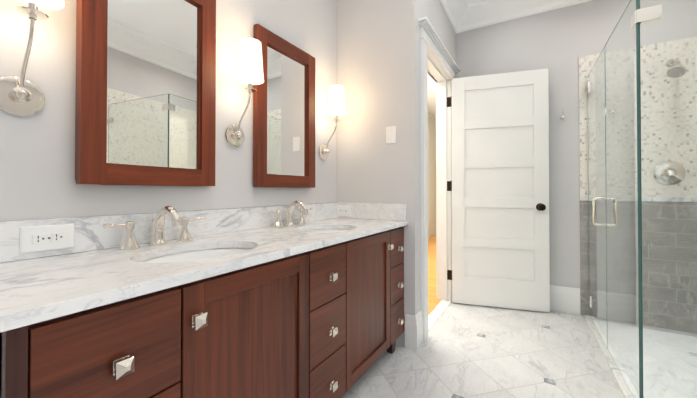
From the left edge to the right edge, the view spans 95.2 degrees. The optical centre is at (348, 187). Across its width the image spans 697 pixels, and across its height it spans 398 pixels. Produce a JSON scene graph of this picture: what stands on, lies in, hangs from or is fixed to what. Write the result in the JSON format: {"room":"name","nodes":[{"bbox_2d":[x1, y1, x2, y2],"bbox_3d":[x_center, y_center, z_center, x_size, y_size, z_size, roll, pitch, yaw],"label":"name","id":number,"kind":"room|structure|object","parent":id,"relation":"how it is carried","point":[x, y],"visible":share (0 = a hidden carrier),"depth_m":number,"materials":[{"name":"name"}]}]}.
{"room":"bathroom","nodes":[
{"label":"bathroom","id":0,"kind":"room"},
{"bbox_2d":[0,0,336,220],"bbox_3d":[-0.924,-0.345,1.066,0.120,2.750,3.095,0,-1,31],"label":"wall","id":1,"kind":"structure","parent":0,"point":[37,166],"depth_m":1.18,"materials":[{"name":"paint"}]},
{"bbox_2d":[0,0,63,116],"bbox_3d":[-0.870,-0.450,0.867,0.174,0.490,0.127,0,-1,31],"label":"sconce","id":2,"kind":"object","parent":1,"relation":"attached to","point":[21,95],"visible":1,"depth_m":0.89,"materials":[{"name":"silver metal"}]},
{"bbox_2d":[38,0,62,4],"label":"diffuser","id":3,"kind":"object","parent":2,"relation":"attached to","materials":[{"name":"white glass"}]},
{"bbox_2d":[75,0,215,185],"bbox_3d":[-0.726,-0.432,1.212,0.070,0.847,0.501,0,-1,31],"label":"mirror","id":4,"kind":"object","parent":1,"relation":"attached to","point":[145,112],"visible":1,"depth_m":1.17,"materials":[{"name":"brown wood"}]},
{"bbox_2d":[0,202,406,262],"bbox_3d":[-0.318,0.153,1.431,0.542,0.112,1.838,0,-1,31],"label":"backsplash","id":5,"kind":"structure","parent":1,"relation":"attached to","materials":[{"name":"stone"}]},
{"bbox_2d":[20,223,73,253],"bbox_3d":[-0.891,0.149,0.946,0.008,0.076,0.122,0,-1,31],"label":"outlet","id":6,"kind":"object","parent":5,"relation":"attached to","point":[33,239],"visible":1,"depth_m":0.94,"materials":[{"name":"white plastic"}]},
{"bbox_2d":[337,205,350,215],"bbox_3d":[-0.036,0.166,2.301,0.122,0.076,0.008,0,-1,31],"label":"outlet","id":7,"kind":"object","parent":5,"relation":"attached to","point":[343,210],"visible":1,"depth_m":2.30,"materials":[{"name":"white plastic"}]},
{"bbox_2d":[224,38,263,147],"bbox_3d":[-0.486,-0.443,1.517,0.174,0.490,0.127,0,-1,31],"label":"sconce","id":8,"kind":"object","parent":1,"relation":"attached to","point":[249,71],"visible":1,"depth_m":1.48,"materials":[{"name":"white fabric"}]},
{"bbox_2d":[237,75,262,81],"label":"diffuser","id":9,"kind":"object","parent":8,"relation":"attached to","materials":[{"name":"white glass"}]},
{"bbox_2d":[253,23,314,187],"bbox_3d":[-0.359,-0.426,1.862,0.040,0.847,0.500,0,-1,31],"label":"mirror","id":10,"kind":"object","parent":1,"relation":"attached to","point":[284,125],"visible":1,"depth_m":1.83,"materials":[{"name":"brown wood"}]},
{"bbox_2d":[318,85,345,159],"bbox_3d":[-0.102,-0.437,2.168,0.174,0.490,0.127,0,-1,31],"label":"sconce","id":11,"kind":"object","parent":1,"relation":"attached to","point":[336,108],"visible":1,"depth_m":2.12,"materials":[{"name":"white fabric"}]},
{"bbox_2d":[328,111,344,113],"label":"diffuser","id":12,"kind":"object","parent":11,"relation":"attached to","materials":[{"name":"white glass"}]},
{"bbox_2d":[337,0,397,344],"bbox_3d":[0.099,-0.333,2.328,0.599,2.750,0.120,0,-1,31],"label":"wall","id":13,"kind":"structure","parent":0,"point":[367,81],"depth_m":2.24,"materials":[{"name":"paint"}]},
{"bbox_2d":[386,126,395,143],"bbox_3d":[0.285,-0.357,2.144,0.072,0.116,0.007,0,-1,31],"label":"switch plate","id":14,"kind":"object","parent":13,"relation":"attached to","point":[390,134],"visible":1,"depth_m":2.14,"materials":[{"name":"white plastic"}]},
{"bbox_2d":[397,0,455,345],"bbox_3d":[0.726,-0.329,2.683,0.120,2.750,1.368,0,-1,31],"label":"wall","id":15,"kind":"structure","parent":0,"point":[410,13],"depth_m":2.10,"materials":[{"name":"paint"}]},
{"bbox_2d":[405,310,422,350],"bbox_3d":[0.434,0.933,2.102,0.082,0.214,0.128,0,-1,31],"label":"baseboard","id":16,"kind":"structure","parent":15,"relation":"attached to","point":[413,332],"depth_m":2.05,"materials":[{"name":"paint"}]},
{"bbox_2d":[418,16,459,342],"bbox_3d":[0.695,-0.044,2.627,0.232,2.178,1.093,0,-1,31],"label":"door frame","id":17,"kind":"structure","parent":15,"relation":"attached to","point":[439,66],"depth_m":2.93,"materials":[{"name":"paint"}]},
{"bbox_2d":[428,300,450,331],"bbox_3d":[0.710,1.042,2.607,0.085,0.006,0.785,0,-1,31],"label":"door sill","id":18,"kind":"structure","parent":15,"relation":"attached to","point":[435,314],"depth_m":2.65,"materials":[{"name":"stone"}]},
{"bbox_2d":[439,0,468,27],"bbox_3d":[0.735,-1.621,2.459,0.135,0.172,1.240,0,-1,31],"label":"crown molding","id":19,"kind":"structure","parent":15,"relation":"attached to","point":[462,16],"depth_m":2.91,"materials":[{"name":"paint"}]},
{"bbox_2d":[452,69,549,311],"bbox_3d":[1.310,0.019,2.785,0.770,2.035,0.035,0,-1,18],"label":"door leaf","id":20,"kind":"structure","parent":15,"relation":"in","point":[500,185],"depth_m":2.77,"materials":[{"name":"paint"}]},
{"bbox_2d":[451,96,545,279],"bbox_3d":[1.319,-0.002,2.833,0.746,1.698,0.225,0,-1,31],"label":"hardware piece","id":21,"kind":"object","parent":20,"relation":"attached to","point":[540,207],"visible":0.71,"depth_m":2.66,"materials":[{"name":"black metal"}]},
{"bbox_2d":[428,112,435,237],"bbox_3d":[0.826,-0.302,5.485,0.120,2.750,6.055,0,-1,31],"label":"wall","id":22,"kind":"structure","parent":0,"point":[431,175],"depth_m":7.13,"materials":[{"name":"paint"}]},
{"bbox_2d":[428,0,484,116],"bbox_3d":[1.515,-1.739,3.225,3.620,0.080,9.270,0,-1,31],"label":"ceiling","id":23,"kind":"structure","parent":0,"point":[431,96],"depth_m":5.59,"materials":[{"name":"paint"}]},
{"bbox_2d":[342,235,624,397],"bbox_3d":[1.515,1.079,3.197,3.620,0.064,9.270,0,-1,31],"label":"floor","id":24,"kind":"structure","parent":0,"point":[470,351],"depth_m":1.91,"materials":[{"name":"stone"}]},
{"bbox_2d":[0,225,405,397],"bbox_3d":[-0.309,0.635,1.428,0.553,0.797,1.824,0,-1,31],"label":"bathroom vanity","id":25,"kind":"object","parent":24,"relation":"on","point":[297,299],"depth_m":0.92,"materials":[{"name":"brown wood"}]},
{"bbox_2d":[0,217,407,324],"bbox_3d":[-0.315,0.223,1.428,0.548,0.026,1.836,0,-1,31],"label":"countertop","id":26,"kind":"structure","parent":25,"relation":"on","point":[29,286],"depth_m":0.82,"materials":[{"name":"white stone"}]},
{"bbox_2d":[96,206,207,248],"bbox_3d":[-0.653,0.135,1.139,0.164,0.144,0.366,0,-1,31],"label":"faucet","id":27,"kind":"object","parent":26,"relation":"on","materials":[{"name":"silver metal"}]},
{"bbox_2d":[128,241,259,264],"bbox_3d":[-0.488,0.313,1.054,0.336,0.186,0.460,0,-1,31],"label":"sink","id":28,"kind":"object","parent":26,"relation":"in","point":[194,252],"depth_m":1.17,"materials":[{"name":"white ceramic"}]},
{"bbox_2d":[264,201,311,228],"bbox_3d":[-0.286,0.141,1.759,0.164,0.144,0.366,0,-1,31],"label":"faucet","id":29,"kind":"object","parent":26,"relation":"on","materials":[{"name":"silver metal"}]},
{"bbox_2d":[292,225,359,232],"bbox_3d":[-0.122,0.319,1.674,0.336,0.186,0.460,0,-1,31],"label":"sink","id":30,"kind":"object","parent":26,"relation":"in","point":[315,228],"depth_m":1.84,"materials":[{"name":"white ceramic"}]},
{"bbox_2d":[585,0,696,397],"bbox_3d":[2.022,0.061,1.783,1.030,1.950,1.314,0,-1,31],"label":"glass","id":31,"kind":"object","parent":24,"relation":"on","point":[641,93],"visible":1,"depth_m":1.45,"materials":[{"name":"teal"}]},
{"bbox_2d":[456,0,629,314],"bbox_3d":[2.025,-0.330,2.640,2.160,2.750,0.120,0,-1,31],"label":"wall","id":32,"kind":"structure","parent":0,"point":[557,43],"depth_m":2.71,"materials":[{"name":"paint"}]},
{"bbox_2d":[453,0,591,32],"bbox_3d":[1.845,-1.619,2.611,1.891,0.172,0.135,0,-1,31],"label":"crown molding","id":33,"kind":"structure","parent":32,"relation":"attached to","point":[487,12],"depth_m":2.88,"materials":[{"name":"paint"}]},
{"bbox_2d":[560,108,564,120],"bbox_3d":[1.800,-0.612,2.670,0.034,0.107,0.062,0,-1,31],"label":"hanger","id":34,"kind":"object","parent":32,"relation":"attached to","point":[562,117],"visible":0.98,"depth_m":2.66,"materials":[{"name":"silver metal"}]},
{"bbox_2d":[550,285,579,314],"bbox_3d":[1.460,0.940,2.826,0.984,0.214,0.113,0,-1,31],"label":"baseboard","id":35,"kind":"structure","parent":32,"relation":"attached to","point":[563,299],"depth_m":2.66,"materials":[{"name":"paint"}]},
{"bbox_2d":[580,196,587,200],"bbox_3d":[2.340,0.083,2.354,1.020,0.038,0.017,0,-1,31],"label":"trim","id":36,"kind":"structure","parent":32,"relation":"attached to","point":[583,198],"depth_m":2.58,"materials":[{"name":"stone"}]},
{"bbox_2d":[579,53,599,315],"bbox_3d":[2.363,-0.022,2.360,1.052,2.128,0.012,0,-1,31],"label":"wall tile","id":37,"kind":"structure","parent":32,"relation":"attached to","point":[586,64],"depth_m":2.61,"materials":[{"name":"white tile"}]}
]}

